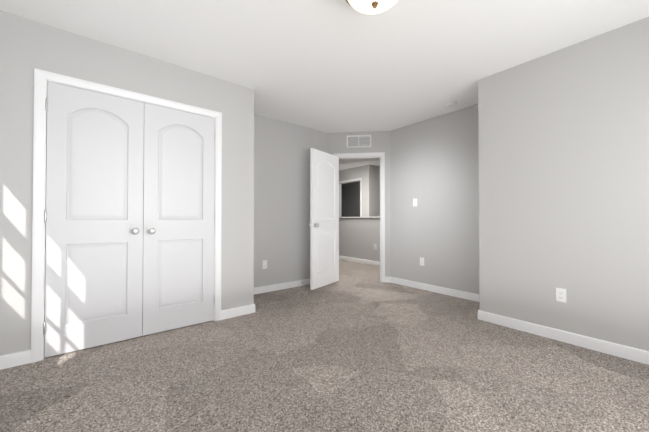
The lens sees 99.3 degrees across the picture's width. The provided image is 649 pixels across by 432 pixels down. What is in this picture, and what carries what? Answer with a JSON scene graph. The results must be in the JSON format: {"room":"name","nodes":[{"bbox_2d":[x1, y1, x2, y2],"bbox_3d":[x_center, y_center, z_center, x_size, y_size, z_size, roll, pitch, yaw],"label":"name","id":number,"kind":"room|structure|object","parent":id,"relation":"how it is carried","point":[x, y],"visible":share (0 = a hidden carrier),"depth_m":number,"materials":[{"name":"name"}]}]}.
{"room":"empty bedroom","nodes":[
{"label":"empty bedroom","id":0,"kind":"room"},
{"bbox_2d":[0,10,253,355],"bbox_3d":[-1.747,-0.179,2.318,2.400,2.440,0.120,1,-1,-39],"label":"wall","id":1,"kind":"structure","parent":0,"point":[21,48],"depth_m":2.12,"materials":[{"name":"grey paint"}]},
{"bbox_2d":[43,81,143,357],"bbox_3d":[-1.793,0.022,2.183,0.604,2.018,0.104,1,-1,-39],"label":"closet door","id":2,"kind":"structure","parent":1,"relation":"in","point":[93,216],"depth_m":2.18,"materials":[{"name":"white paint"}]},
{"bbox_2d":[31,68,221,362],"bbox_3d":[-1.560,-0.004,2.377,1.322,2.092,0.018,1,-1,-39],"label":"trim","id":3,"kind":"structure","parent":1,"relation":"attached to","point":[41,77],"depth_m":2.00,"materials":[{"name":"white paint"}]},
{"bbox_2d":[142,103,215,335],"bbox_3d":[-1.319,0.026,2.563,0.604,2.018,0.104,1,-1,-39],"label":"closet door","id":4,"kind":"structure","parent":1,"relation":"in","point":[178,213],"depth_m":2.56,"materials":[{"name":"white paint"}]},
{"bbox_2d":[254,114,327,287],"bbox_3d":[-0.562,-0.159,4.125,1.710,2.440,0.120,1,-1,-39],"label":"wall","id":5,"kind":"structure","parent":0,"point":[281,197],"depth_m":4.01,"materials":[{"name":"grey paint"}]},
{"bbox_2d":[262,260,266,268],"bbox_3d":[-0.827,0.673,3.823,0.070,0.115,0.007,1,-1,-39],"label":"outlet","id":6,"kind":"object","parent":5,"relation":"attached to","point":[264,264],"visible":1,"depth_m":3.82,"materials":[{"name":"white plastic"}]},
{"bbox_2d":[0,259,648,431],"bbox_3d":[0.256,1.118,4.754,8.450,0.100,9.300,1,-1,-39],"label":"floor","id":7,"kind":"structure","parent":0,"point":[358,347],"depth_m":1.78,"materials":[{"name":"carpet"}]},
{"bbox_2d":[0,0,648,170],"bbox_3d":[0.256,-1.432,4.782,8.450,0.120,9.300,1,-1,-39],"label":"ceiling","id":8,"kind":"structure","parent":0,"point":[333,66],"depth_m":2.21,"materials":[{"name":"white paint"}]},
{"bbox_2d":[346,0,397,14],"bbox_3d":[0.293,-1.308,1.607,0.380,0.197,0.380,1,-1,-39],"label":"flush-mount ceiling light","id":9,"kind":"object","parent":8,"relation":"attached to","point":[370,7],"visible":1,"depth_m":1.64,"materials":[{"name":"white glass"}]},
{"bbox_2d":[444,101,456,107],"bbox_3d":[1.551,-1.365,3.396,0.148,0.044,0.148,1,-1,-39],"label":"smoke detector","id":10,"kind":"object","parent":8,"relation":"attached to","point":[450,104],"visible":1,"depth_m":3.36,"materials":[{"name":"white plastic"}]},
{"bbox_2d":[328,133,335,154],"bbox_3d":[0.131,-0.154,4.603,0.120,2.440,0.120,0,-1,6],"label":"wall","id":11,"kind":"structure","parent":0,"point":[331,143],"depth_m":4.55,"materials":[{"name":"grey paint"}]},
{"bbox_2d":[341,181,359,216],"bbox_3d":[1.093,-0.103,9.281,0.100,2.440,3.100,1,-1,-39],"label":"wall","id":12,"kind":"structure","parent":0,"point":[350,199],"depth_m":9.46,"materials":[{"name":"grey paint"}]},
{"bbox_2d":[339,165,365,216],"bbox_3d":[0.164,-0.111,8.537,0.120,2.440,3.100,1,-1,-39],"label":"wall","id":13,"kind":"structure","parent":0,"point":[350,173],"depth_m":7.56,"materials":[{"name":"grey paint"}]},
{"bbox_2d":[339,178,361,216],"bbox_3d":[0.679,0.040,7.782,0.018,2.122,1.004,1,-1,-39],"label":"door frame","id":14,"kind":"structure","parent":13,"relation":"attached to","point":[350,180],"depth_m":7.42,"materials":[{"name":"white paint"}]},
{"bbox_2d":[339,218,379,261],"bbox_3d":[0.360,0.571,7.085,0.120,1.045,5.600,1,-1,-39],"label":"wall","id":15,"kind":"structure","parent":0,"point":[359,238],"depth_m":6.40,"materials":[{"name":"grey paint"}]},
{"bbox_2d":[339,217,379,217],"bbox_3d":[0.366,0.036,7.083,0.160,0.025,5.620,1,-1,-39],"label":"trim","id":16,"kind":"structure","parent":15,"relation":"on","point":[359,217],"depth_m":6.40,"materials":[{"name":"white paint"}]},
{"bbox_2d":[339,256,379,265],"bbox_3d":[0.308,1.048,7.038,0.014,0.090,5.600,1,-1,-39],"label":"baseboard","id":17,"kind":"structure","parent":15,"relation":"attached to","point":[369,262],"depth_m":6.37,"materials":[{"name":"white paint"}]},
{"bbox_2d":[336,131,390,276],"bbox_3d":[0.630,-0.154,4.548,0.884,2.440,0.120,0,-1,6],"label":"wall","id":18,"kind":"structure","parent":0,"point":[386,142],"depth_m":4.46,"materials":[{"name":"grey paint"}]},
{"bbox_2d":[309,148,338,289],"bbox_3d":[0.029,0.043,4.209,0.686,2.018,0.291,1,-1,-39],"label":"bedroom door","id":19,"kind":"structure","parent":18,"relation":"in","point":[324,219],"depth_m":4.16,"materials":[{"name":"white paint"}]},
{"bbox_2d":[333,152,384,281],"bbox_3d":[0.563,0.019,4.545,0.834,2.092,0.138,0,-1,6],"label":"door frame","id":20,"kind":"structure","parent":18,"relation":"attached to","point":[382,154],"depth_m":4.45,"materials":[{"name":"white paint"}]},
{"bbox_2d":[347,135,370,147],"bbox_3d":[0.561,-1.220,4.503,0.400,0.200,0.008,0,-1,6],"label":"air vent","id":21,"kind":"object","parent":18,"relation":"in","point":[354,141],"visible":1,"depth_m":4.50,"materials":[{"name":"white metal"}]},
{"bbox_2d":[366,165,379,216],"bbox_3d":[1.865,-0.118,7.837,1.900,2.440,0.120,1,-1,-39],"label":"wall","id":22,"kind":"structure","parent":0,"point":[372,190],"depth_m":7.29,"materials":[{"name":"grey paint"}]},
{"bbox_2d":[390,104,478,293],"bbox_3d":[1.575,-0.162,3.896,0.120,2.440,1.690,1,-1,-39],"label":"wall","id":23,"kind":"structure","parent":0,"point":[434,166],"depth_m":3.81,"materials":[{"name":"grey paint"}]},
{"bbox_2d":[420,257,423,265],"bbox_3d":[1.410,0.659,3.992,0.007,0.115,0.070,1,-1,-39],"label":"outlet","id":24,"kind":"object","parent":23,"relation":"attached to","point":[422,261],"visible":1,"depth_m":3.98,"materials":[{"name":"white plastic"}]},
{"bbox_2d":[478,17,648,350],"bbox_3d":[2.283,-0.182,2.022,0.120,2.440,2.120,1,-1,-39],"label":"wall","id":25,"kind":"structure","parent":0,"point":[563,135],"depth_m":2.25,"materials":[{"name":"grey paint"}]},
{"bbox_2d":[0,277,648,369],"bbox_3d":[0.168,0.991,1.865,4.600,0.090,4.300,1,-1,-39],"label":"baseboard","id":26,"kind":"structure","parent":25,"relation":"attached to","point":[587,342],"depth_m":2.44,"materials":[{"name":"white paint"}]},
{"bbox_2d":[555,287,565,302],"bbox_3d":[1.970,0.661,2.301,0.007,0.115,0.070,1,-1,-39],"label":"outlet","id":27,"kind":"object","parent":25,"relation":"attached to","point":[560,294],"visible":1,"depth_m":2.30,"materials":[{"name":"white plastic"}]}
]}

